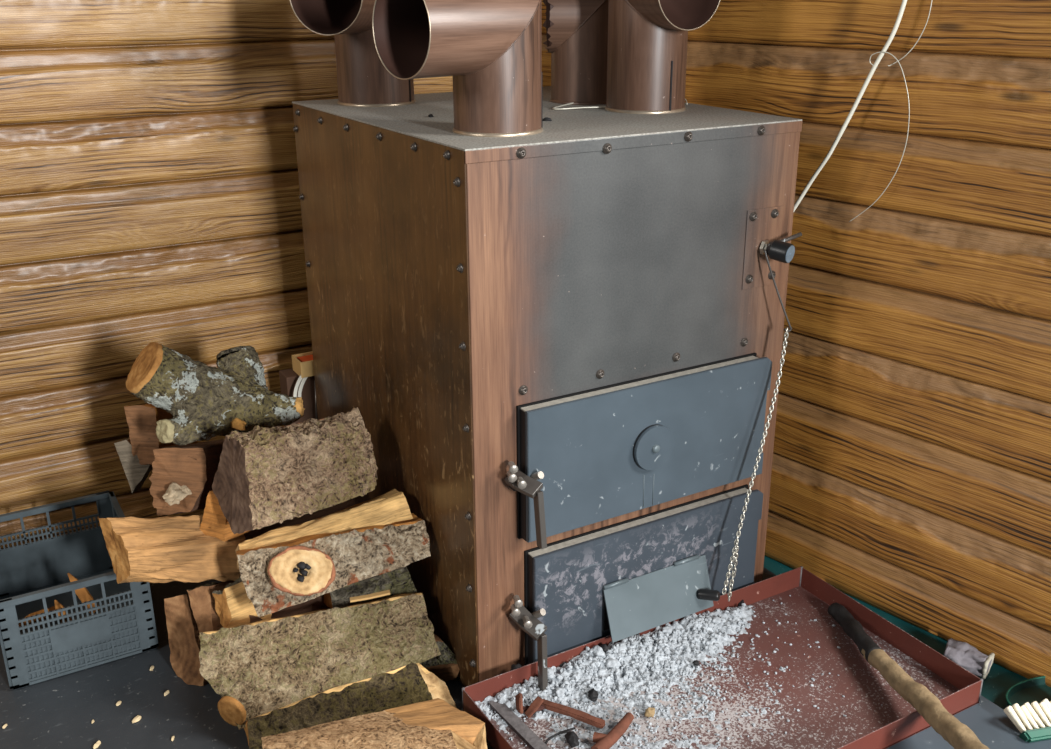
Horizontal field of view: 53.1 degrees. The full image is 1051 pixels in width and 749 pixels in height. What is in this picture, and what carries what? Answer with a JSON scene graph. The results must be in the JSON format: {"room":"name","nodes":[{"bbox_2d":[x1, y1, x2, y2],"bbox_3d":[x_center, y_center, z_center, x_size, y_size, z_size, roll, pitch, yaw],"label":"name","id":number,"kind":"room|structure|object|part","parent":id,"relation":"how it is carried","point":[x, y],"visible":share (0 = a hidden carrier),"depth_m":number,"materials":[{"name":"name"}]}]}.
{"room":"boiler room","nodes":[
{"label":"boiler room","id":0,"kind":"room"},
{"bbox_2d":[0,0,452,548],"bbox_3d":[-1.361,-0.479,2.312,3.000,2.030,0.114,-12,23,-28],"label":"wall","id":1,"kind":"structure","parent":0,"point":[150,191],"depth_m":2.56,"materials":[{"name":"brown wood"}]},
{"bbox_2d":[0,556,1027,748],"bbox_3d":[0.434,1.010,1.283,5.200,0.060,4.700,-12,23,-28],"label":"floor","id":2,"kind":"structure","parent":0,"point":[59,712],"depth_m":2.14,"materials":[{"name":"grey concrete"}]},
{"bbox_2d":[0,491,158,689],"bbox_3d":[-1.034,0.469,2.365,0.302,0.211,0.411,-12,23,-28],"label":"plastic crate","id":3,"kind":"object","parent":2,"relation":"on","point":[33,575],"visible":0.77,"depth_m":2.27,"materials":[{"name":"grey plastic"}]},
{"bbox_3d":[-1.158,0.492,2.296,0.014,0.206,0.395,-12,23,-28],"label":"panel","id":4,"kind":"part","parent":3,"relation":"part of","materials":[{"name":"plastic"}]},
{"bbox_2d":[20,608,48,622],"bbox_3d":[-1.052,0.520,2.253,0.013,0.023,0.061,16,26,37],"label":"wood splinter","id":5,"kind":"object","parent":3,"relation":"in","point":[42,610],"visible":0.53,"depth_m":2.25,"materials":[{"name":"brown wood"}]},
{"bbox_2d":[18,606,55,631],"bbox_3d":[-1.094,0.547,2.370,0.018,0.016,0.100,14,25,33],"label":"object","id":6,"kind":"object","parent":3,"relation":"in","point":[53,607],"visible":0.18,"depth_m":2.36,"materials":[{"name":"brown wood"}]},
{"bbox_3d":[-1.134,0.407,2.526,0.286,0.206,0.012,-12,23,-28],"label":"panel","id":7,"kind":"part","parent":3,"relation":"part of","materials":[{"name":"plastic"}]},
{"bbox_2d":[54,600,71,622],"bbox_3d":[-0.982,0.512,2.239,0.036,0.069,0.014,-1,20,-3],"label":"wood splinter","id":8,"kind":"object","parent":3,"relation":"in","point":[58,605],"visible":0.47,"depth_m":2.24,"materials":[{"name":"brown wood"}]},
{"bbox_3d":[-0.934,0.526,2.203,0.286,0.206,0.014,-12,23,-28],"label":"panel","id":9,"kind":"part","parent":3,"relation":"part of","materials":[{"name":"plastic"}]},
{"bbox_2d":[67,573,98,613],"bbox_3d":[-0.962,0.478,2.289,0.081,0.087,0.015,10,23,26],"label":"wood splinter","id":10,"kind":"object","parent":3,"relation":"in","point":[83,594],"visible":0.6,"depth_m":2.29,"materials":[{"name":"brown wood"}]},
{"bbox_3d":[-0.909,0.441,2.432,0.014,0.206,0.395,-12,23,-28],"label":"panel","id":11,"kind":"part","parent":3,"relation":"part of","materials":[{"name":"plastic"}]},
{"bbox_2d":[93,741,100,748],"bbox_3d":[-0.821,0.709,2.014,0.007,0.006,0.021,3,21,9],"label":"chip","id":12,"kind":"object","parent":2,"relation":"on","point":[97,743],"visible":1,"depth_m":2.01,"materials":[{"name":"beige wood"}]},
{"bbox_2d":[132,715,140,722],"bbox_3d":[-0.770,0.683,2.084,0.012,0.005,0.024,6,21,18],"label":"chip","id":13,"kind":"object","parent":2,"relation":"on","point":[137,718],"visible":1,"depth_m":2.08,"materials":[{"name":"beige wood"}]},
{"bbox_2d":[164,594,238,685],"bbox_3d":[-0.640,0.527,2.267,0.123,0.166,0.254,18,27,40],"label":"log","id":14,"kind":"object","parent":2,"relation":"on","point":[183,632],"visible":0.21,"depth_m":2.20,"materials":[{"name":"brown wood"}]},
{"bbox_2d":[240,498,355,576],"bbox_3d":[-0.553,0.353,2.401,0.337,0.203,0.170,-14,25,-33],"label":"log","id":15,"kind":"object","parent":14,"relation":"on","point":[251,534],"visible":0.06,"depth_m":2.37,"materials":[{"name":"brown wood"}]},
{"bbox_2d":[279,368,315,425],"bbox_3d":[-0.582,0.187,2.818,0.105,0.420,0.065,-12,23,-28],"label":"post","id":16,"kind":"object","parent":2,"relation":"on","point":[288,377],"visible":0.2,"depth_m":2.73,"materials":[{"name":"brown wood"}]},
{"bbox_2d":[292,351,313,377],"bbox_3d":[-0.555,-0.028,2.728,0.080,0.042,0.070,-12,23,-28],"label":"wooden box","id":17,"kind":"object","parent":16,"relation":"on","point":[302,363],"visible":0.5,"depth_m":2.70,"materials":[{"name":"brown wood"}]},
{"bbox_2d":[293,375,301,396],"bbox_3d":[-0.582,0.047,2.692,0.010,0.092,0.046,10,23,26],"label":"strap","id":18,"kind":"object","parent":17,"relation":"hanging from","point":[299,378],"visible":0.64,"depth_m":2.69,"materials":[{"name":"white plastic"}]},
{"bbox_2d":[298,377,307,396],"bbox_3d":[-0.572,0.047,2.698,0.010,0.092,0.046,10,23,26],"label":"strap","id":19,"kind":"object","parent":17,"relation":"hanging from","point":[305,378],"visible":0.62,"depth_m":2.69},
{"bbox_2d":[244,663,455,748],"bbox_3d":[-0.353,0.644,2.082,0.421,0.074,0.117,-7,21,-16],"label":"log","id":20,"kind":"object","parent":2,"relation":"on","point":[412,683],"visible":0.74,"depth_m":2.07,"materials":[{"name":"brown wood"}]},
{"bbox_2d":[199,592,440,728],"bbox_3d":[-0.412,0.560,2.121,0.468,0.161,0.197,-7,22,-18],"label":"log","id":21,"kind":"object","parent":20,"relation":"on","point":[261,667],"visible":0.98,"depth_m":2.10,"materials":[{"name":"brown wood"}]},
{"bbox_2d":[212,577,271,627],"bbox_3d":[-0.577,0.464,2.155,0.106,0.101,0.081,-12,23,-28],"label":"log","id":22,"kind":"object","parent":21,"relation":"on","point":[233,606],"visible":0.66,"depth_m":2.15,"materials":[{"name":"beige wood"}]},
{"bbox_2d":[249,595,329,622],"bbox_3d":[-0.461,0.461,2.270,0.338,0.097,0.161,-14,25,-33],"label":"log","id":23,"kind":"object","parent":21,"relation":"on","point":[318,603],"visible":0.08,"depth_m":2.20,"materials":[{"name":"brown wood"}]},
{"bbox_2d":[187,581,233,632],"bbox_3d":[-0.599,0.478,2.228,0.211,0.108,0.065,-17,26,-37],"label":"log","id":24,"kind":"object","parent":23,"relation":"on","point":[202,601],"visible":0.29,"depth_m":2.17,"materials":[{"name":"brown wood"}]},
{"bbox_2d":[99,515,245,583],"bbox_3d":[-0.717,0.352,2.171,0.274,0.173,0.133,-12,23,-28],"label":"log","id":25,"kind":"object","parent":24,"relation":"on","point":[165,549],"visible":0.85,"depth_m":2.12,"materials":[{"name":"brown wood"}]},
{"bbox_2d":[149,439,224,515],"bbox_3d":[-0.703,0.225,2.272,0.123,0.198,0.263,6,21,16],"label":"log","id":26,"kind":"object","parent":25,"relation":"on","point":[182,477],"visible":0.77,"depth_m":2.19,"materials":[{"name":"brown wood"}]},
{"bbox_2d":[124,404,197,464],"bbox_3d":[-0.828,0.135,2.421,0.076,0.206,0.219,3,21,8],"label":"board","id":27,"kind":"object","parent":26,"relation":"on","point":[142,420],"visible":0.44,"depth_m":2.32,"materials":[{"name":"brown wood"}]},
{"bbox_2d":[114,438,152,492],"bbox_3d":[-0.886,0.206,2.402,0.075,0.166,0.156,-6,21,-16],"label":"log","id":28,"kind":"object","parent":27,"relation":"on","point":[136,473],"visible":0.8,"depth_m":2.33,"materials":[{"name":"grey wood"}]},
{"bbox_2d":[126,342,304,445],"bbox_3d":[-0.666,0.031,2.260,0.351,0.236,0.208,-12,23,-28],"label":"log","id":29,"kind":"object","parent":26,"relation":"on","point":[205,402],"visible":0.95,"depth_m":2.21,"materials":[{"name":"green wood"}]},
{"bbox_2d":[200,490,250,541],"bbox_3d":[-0.561,0.271,2.216,0.250,0.103,0.061,-16,26,-36],"label":"log","id":30,"kind":"object","parent":25,"relation":"on","point":[214,523],"visible":0.16,"depth_m":2.16,"materials":[{"name":"orange wood"}]},
{"bbox_2d":[236,513,430,616],"bbox_3d":[-0.380,0.381,2.116,0.378,0.132,0.130,-8,22,-19],"label":"log","id":31,"kind":"object","parent":21,"relation":"on","point":[279,576],"visible":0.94,"depth_m":2.09,"materials":[{"name":"brown wood"}]},
{"bbox_2d":[235,489,412,569],"bbox_3d":[-0.414,0.321,2.156,0.354,0.112,0.106,-7,22,-19],"label":"log","id":32,"kind":"object","parent":31,"relation":"on","point":[392,506],"visible":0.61,"depth_m":2.15,"materials":[{"name":"beige wood"}]},
{"bbox_2d":[212,407,377,533],"bbox_3d":[-0.462,0.182,2.145,0.317,0.201,0.171,-14,25,-33],"label":"log","id":33,"kind":"object","parent":32,"relation":"on","point":[264,476],"visible":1,"depth_m":2.09,"materials":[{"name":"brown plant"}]},
{"bbox_2d":[323,566,416,608],"bbox_3d":[-0.332,0.447,2.220,0.180,0.062,0.110,-9,22,-23],"label":"log","id":34,"kind":"object","parent":21,"relation":"on","point":[398,581],"visible":0.52,"depth_m":2.21,"materials":[{"name":"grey wood"}]},
{"bbox_2d":[350,590,389,602],"bbox_3d":[-0.314,0.447,2.126,0.082,0.012,0.013,-5,21,-11],"label":"wood splinter","id":35,"kind":"object","parent":21,"relation":"on","point":[386,592],"visible":1,"depth_m":2.12,"materials":[{"name":"beige wood"}]},
{"bbox_2d":[261,698,486,748],"bbox_3d":[-0.264,0.671,1.876,0.392,0.165,0.227,-6,21,-15],"label":"log","id":36,"kind":"object","parent":2,"relation":"on","point":[431,724],"visible":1,"depth_m":1.87,"materials":[{"name":"beige wood"}]},
{"bbox_2d":[419,634,459,680],"bbox_3d":[-0.212,0.584,2.230,0.191,0.081,0.049,11,23,27],"label":"log","id":37,"kind":"object","parent":2,"relation":"on","point":[444,666],"visible":0.34,"depth_m":2.20,"materials":[{"name":"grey wood"}]},
{"bbox_2d":[289,0,801,690],"bbox_3d":[0.002,-0.187,2.347,0.819,1.444,0.988,-12,23,-28],"label":"stove","id":38,"kind":"object","parent":2,"relation":"on","point":[560,340],"visible":0.98,"depth_m":2.07,"materials":[{"name":"brown metal"}]},
{"bbox_2d":[314,381,317,419],"bbox_3d":[-0.543,0.149,2.758,0.014,0.281,0.007,-12,23,-28],"label":"rod","id":39,"kind":"object","parent":38,"relation":"attached to","point":[316,414],"visible":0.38,"depth_m":2.73,"materials":[{"name":"metal"}]},
{"bbox_3d":[-0.314,0.016,2.292,0.012,1.106,0.879,-12,23,-28],"label":"panel","id":40,"kind":"part","parent":38,"relation":"part of","materials":[{"name":"brown metal"}]},
{"bbox_3d":[-0.003,0.192,1.985,0.005,0.267,0.019,-12,23,-28],"label":"door","id":41,"kind":"part","parent":38,"relation":"part of","materials":[{"name":"metal"}]},
{"bbox_3d":[0.004,0.253,1.966,0.091,0.134,0.039,17,26,38],"label":"latch handle","id":42,"kind":"part","parent":38,"relation":"part of","materials":[{"name":"metal"}]},
{"bbox_3d":[0.012,0.540,2.081,0.092,0.161,0.035,15,25,36],"label":"latch handle","id":43,"kind":"part","parent":38,"relation":"part of","materials":[{"name":"metal"}]},
{"bbox_3d":[0.011,0.486,2.103,0.005,0.281,0.019,-12,23,-28],"label":"door","id":44,"kind":"part","parent":38,"relation":"part of","materials":[{"name":"metal"}]},
{"bbox_3d":[0.003,-0.570,2.270,0.752,0.004,0.885,-12,23,-28],"label":"plate","id":45,"kind":"part","parent":38,"relation":"part of","materials":[{"name":"grey metal"}]},
{"bbox_2d":[552,99,687,109],"bbox_3d":[0.194,-0.616,2.356,0.325,0.021,0.152,-8,22,-19],"label":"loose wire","id":46,"kind":"object","parent":38,"relation":"on","point":[556,107],"visible":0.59,"depth_m":2.27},
{"bbox_3d":[0.227,0.081,2.110,0.747,1.106,0.006,-12,23,-28],"label":"panel","id":47,"kind":"part","parent":38,"relation":"part of","materials":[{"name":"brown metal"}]},
{"bbox_3d":[0.246,0.431,2.244,0.571,0.291,0.006,-12,23,-28],"label":"door frame","id":48,"kind":"part","parent":38,"relation":"part of","materials":[{"name":"grey metal"}]},
{"bbox_3d":[0.235,0.136,2.128,0.580,0.277,0.006,-12,23,-28],"label":"door frame","id":49,"kind":"part","parent":38,"relation":"part of","materials":[{"name":"grey metal"}]},
{"bbox_3d":[0.270,0.436,2.227,0.586,0.284,0.008,-12,23,-28],"label":"door","id":50,"kind":"part","parent":38,"relation":"part of","materials":[{"name":"metal"}]},
{"bbox_3d":[0.260,0.142,2.112,0.595,0.270,0.008,-12,23,-28],"label":"door","id":51,"kind":"part","parent":38,"relation":"part of","materials":[{"name":"metal"}]},
{"bbox_3d":[0.444,0.421,2.250,0.021,0.144,0.012,-12,23,-28],"label":"chain","id":52,"kind":"part","parent":38,"relation":"part of","materials":[{"name":"metal"}]},
{"bbox_3d":[0.481,0.186,2.204,0.172,0.562,0.011,-19,27,-41],"label":"chain","id":53,"kind":"part","parent":38,"relation":"part of","materials":[{"name":"metal"}]},
{"bbox_3d":[0.481,-0.257,2.137,0.094,0.163,0.003,-12,23,-28],"label":"regulator plate","id":54,"kind":"part","parent":38,"relation":"part of","materials":[{"name":"brown metal"}]},
{"bbox_3d":[0.513,-0.168,2.134,0.070,0.172,0.013,0,20,1],"label":"lever arm","id":55,"kind":"part","parent":38,"relation":"part of","materials":[{"name":"metal"}]},
{"bbox_3d":[0.508,-0.246,2.105,0.050,0.043,0.040,16,26,37],"label":"regulator knob","id":56,"kind":"part","parent":38,"relation":"part of","materials":[{"name":"black plastic"}]},
{"bbox_3d":[0.521,-0.271,2.116,0.080,0.025,0.009,-9,22,-21],"label":"lever rod","id":57,"kind":"part","parent":38,"relation":"part of","materials":[{"name":"metal"}]},
{"bbox_2d":[886,695,1050,748],"bbox_3d":[0.549,0.747,1.844,0.882,0.038,1.052,-12,23,-28],"label":"hearth slab","id":58,"kind":"object","parent":2,"relation":"on","point":[989,722],"visible":0.09,"depth_m":1.98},
{"bbox_2d":[462,566,982,748],"bbox_3d":[0.383,0.624,2.045,0.886,0.054,0.494,-12,23,-28],"label":"tray","id":59,"kind":"object","parent":58,"relation":"on","point":[868,724],"visible":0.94,"depth_m":2.10,"materials":[{"name":"red paint"}]},
{"bbox_2d":[510,663,521,670],"bbox_3d":[-0.020,0.593,2.114,0.027,0.023,0.023,-1,20,-2],"label":"lump","id":60,"kind":"object","parent":59,"relation":"in","point":[513,666],"visible":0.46,"depth_m":2.11,"materials":[{"name":"black"}]},
{"bbox_2d":[489,701,549,748],"bbox_3d":[-0.013,0.666,1.990,0.024,0.008,0.175,-13,24,-31],"label":"bar","id":61,"kind":"object","parent":59,"relation":"on","point":[512,720],"visible":1,"depth_m":1.99,"materials":[{"name":"grey metal"}]},
{"bbox_2d":[475,605,837,748],"bbox_3d":[0.315,0.626,2.045,0.753,0.044,0.418,-12,23,-28],"label":"heap","id":62,"kind":"object","parent":59,"relation":"in","point":[747,615],"visible":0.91,"depth_m":2.10,"materials":[{"name":"grey"}]},
{"bbox_2d":[547,667,553,678],"bbox_3d":[0.045,0.595,2.103,0.024,0.022,0.027,-12,23,-28],"label":"clod","id":63,"kind":"object","parent":62,"relation":"on","point":[550,670],"visible":0.54,"depth_m":2.09,"materials":[{"name":"white"}]},
{"bbox_2d":[515,693,604,728],"bbox_3d":[0.067,0.639,2.015,0.182,0.038,0.049,5,21,15],"label":"tool","id":64,"kind":"object","parent":62,"relation":"on","point":[539,704],"visible":1,"depth_m":2.02,"materials":[{"name":"orange metal"}]},
{"bbox_2d":[555,687,564,696],"bbox_3d":[0.068,0.625,2.068,0.020,0.020,0.021,-6,21,-15],"label":"clod","id":65,"kind":"object","parent":62,"relation":"on","point":[559,691],"visible":1,"depth_m":2.06,"materials":[{"name":"white"}]},
{"bbox_2d":[545,727,575,744],"bbox_3d":[0.062,0.673,1.963,0.074,0.006,0.012,-15,25,-35],"label":"wire","id":66,"kind":"object","parent":62,"relation":"on","point":[572,728],"visible":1,"depth_m":1.97,"materials":[{"name":"grey metal"}]},
{"bbox_2d":[565,731,578,747],"bbox_3d":[0.088,0.674,1.944,0.025,0.029,0.037,-12,23,-28],"label":"lump","id":67,"kind":"object","parent":62,"relation":"on","point":[572,739],"visible":1,"depth_m":1.94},
{"bbox_2d":[588,688,598,701],"bbox_3d":[0.132,0.629,2.066,0.023,0.023,0.026,-12,23,-28],"label":"lump","id":68,"kind":"object","parent":62,"relation":"on","point":[593,694],"visible":1,"depth_m":2.06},
{"bbox_2d":[591,645,604,656],"bbox_3d":[0.148,0.569,2.154,0.026,0.025,0.034,-12,23,-28],"label":"clod","id":69,"kind":"object","parent":62,"relation":"on","point":[596,649],"visible":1,"depth_m":2.15,"materials":[{"name":"white"}]},
{"bbox_2d":[600,644,609,651],"bbox_3d":[0.162,0.563,2.166,0.019,0.018,0.020,-12,23,-28],"label":"lump","id":70,"kind":"object","parent":62,"relation":"on","point":[604,647],"visible":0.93,"depth_m":2.16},
{"bbox_2d":[605,658,617,667],"bbox_3d":[0.174,0.587,2.135,0.027,0.019,0.024,-3,21,-8],"label":"clod","id":71,"kind":"object","parent":62,"relation":"on","point":[611,662],"visible":1,"depth_m":2.13,"materials":[{"name":"white"}]},
{"bbox_2d":[591,712,633,748],"bbox_3d":[0.159,0.667,1.959,0.042,0.028,0.116,17,26,38],"label":"crossbar","id":72,"kind":"object","parent":62,"relation":"on","point":[603,741],"visible":1,"depth_m":1.94,"materials":[{"name":"orange wood"}]},
{"bbox_2d":[616,642,626,651],"bbox_3d":[0.199,0.569,2.184,0.026,0.028,0.038,3,21,9],"label":"clod","id":73,"kind":"object","parent":62,"relation":"on","point":[622,645],"visible":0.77,"depth_m":2.17,"materials":[{"name":"white"}]},
{"bbox_2d":[645,707,654,716],"bbox_3d":[0.239,0.649,2.022,0.018,0.019,0.023,7,22,19],"label":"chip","id":74,"kind":"object","parent":62,"relation":"on","point":[650,711],"visible":1,"depth_m":2.02,"materials":[{"name":"beige wood"}]},
{"bbox_2d":[660,626,672,634],"bbox_3d":[0.301,0.548,2.244,0.028,0.021,0.021,-12,23,-28],"label":"clod","id":75,"kind":"object","parent":62,"relation":"on","point":[667,629],"visible":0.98,"depth_m":2.24,"materials":[{"name":"white"}]},
{"bbox_2d":[480,595,882,748],"bbox_3d":[0.355,0.620,2.054,0.821,0.052,0.440,-12,23,-28],"label":"flakes","id":76,"kind":"object","parent":62,"relation":"on","point":[651,651],"visible":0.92,"depth_m":2.12,"materials":[{"name":"grey"}]},
{"bbox_2d":[692,660,699,665],"bbox_3d":[0.351,0.594,2.164,0.015,0.011,0.012,6,21,16],"label":"lump","id":77,"kind":"object","parent":62,"relation":"on","point":[695,662],"visible":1,"depth_m":2.16,"materials":[{"name":"black"}]},
{"bbox_2d":[712,616,720,623],"bbox_3d":[0.415,0.536,2.291,0.023,0.018,0.019,-4,21,-9],"label":"clod","id":78,"kind":"object","parent":62,"relation":"on","point":[715,619],"visible":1,"depth_m":2.28,"materials":[{"name":"white"}]},
{"bbox_2d":[827,603,988,748],"bbox_3d":[0.731,0.583,2.031,0.052,0.131,0.639,-3,21,-7],"label":"stick","id":79,"kind":"object","parent":59,"relation":"on","point":[957,734],"visible":1,"depth_m":1.99,"materials":[{"name":"brown wood"}]},
{"bbox_2d":[943,638,994,678],"bbox_3d":[0.933,0.596,2.221,0.093,0.052,0.069,14,25,34],"label":"glove","id":80,"kind":"object","parent":2,"relation":"on","point":[963,654],"visible":0.93,"depth_m":2.20,"materials":[{"name":"grey fabric"}]},
{"bbox_2d":[1005,676,1050,706],"bbox_3d":[1.112,0.670,2.064,0.303,0.023,0.238,-2,21,-5],"label":"dustpan","id":81,"kind":"object","parent":2,"relation":"on","point":[1030,690],"visible":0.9,"depth_m":2.14,"materials":[{"name":"green plastic"}]},
{"bbox_2d":[1004,699,1050,742],"bbox_3d":[1.030,0.652,2.000,0.242,0.062,0.075,-5,21,-11],"label":"brush","id":82,"kind":"object","parent":81,"relation":"on","point":[1034,722],"visible":1,"depth_m":1.98,"materials":[{"name":"green paint"}]},
{"bbox_2d":[542,0,1050,686],"bbox_3d":[0.580,-0.528,2.416,0.114,2.029,1.740,-17,26,-38],"label":"wall","id":83,"kind":"structure","parent":0,"point":[911,473],"depth_m":2.20,"materials":[{"name":"brown wood"}]},
{"bbox_2d":[794,0,906,210],"bbox_3d":[0.633,-0.154,2.336,0.014,1.386,0.323,-15,25,-34],"label":"cable","id":84,"kind":"object","parent":83,"relation":"attached to","point":[902,8],"visible":0.47,"depth_m":2.13,"materials":[{"name":"white plastic"}]},
{"bbox_2d":[849,52,909,221],"bbox_3d":[0.711,-0.468,2.121,0.033,0.351,0.118,-16,26,-36],"label":"wire","id":85,"kind":"object","parent":84,"relation":"attached to","point":[876,52],"visible":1,"depth_m":2.08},
{"bbox_2d":[888,0,931,65],"bbox_3d":[0.740,-0.672,2.018,0.071,0.158,0.006,15,25,35],"label":"wire","id":86,"kind":"object","parent":83,"relation":"hanging from","point":[931,0],"visible":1,"depth_m":2.02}
]}

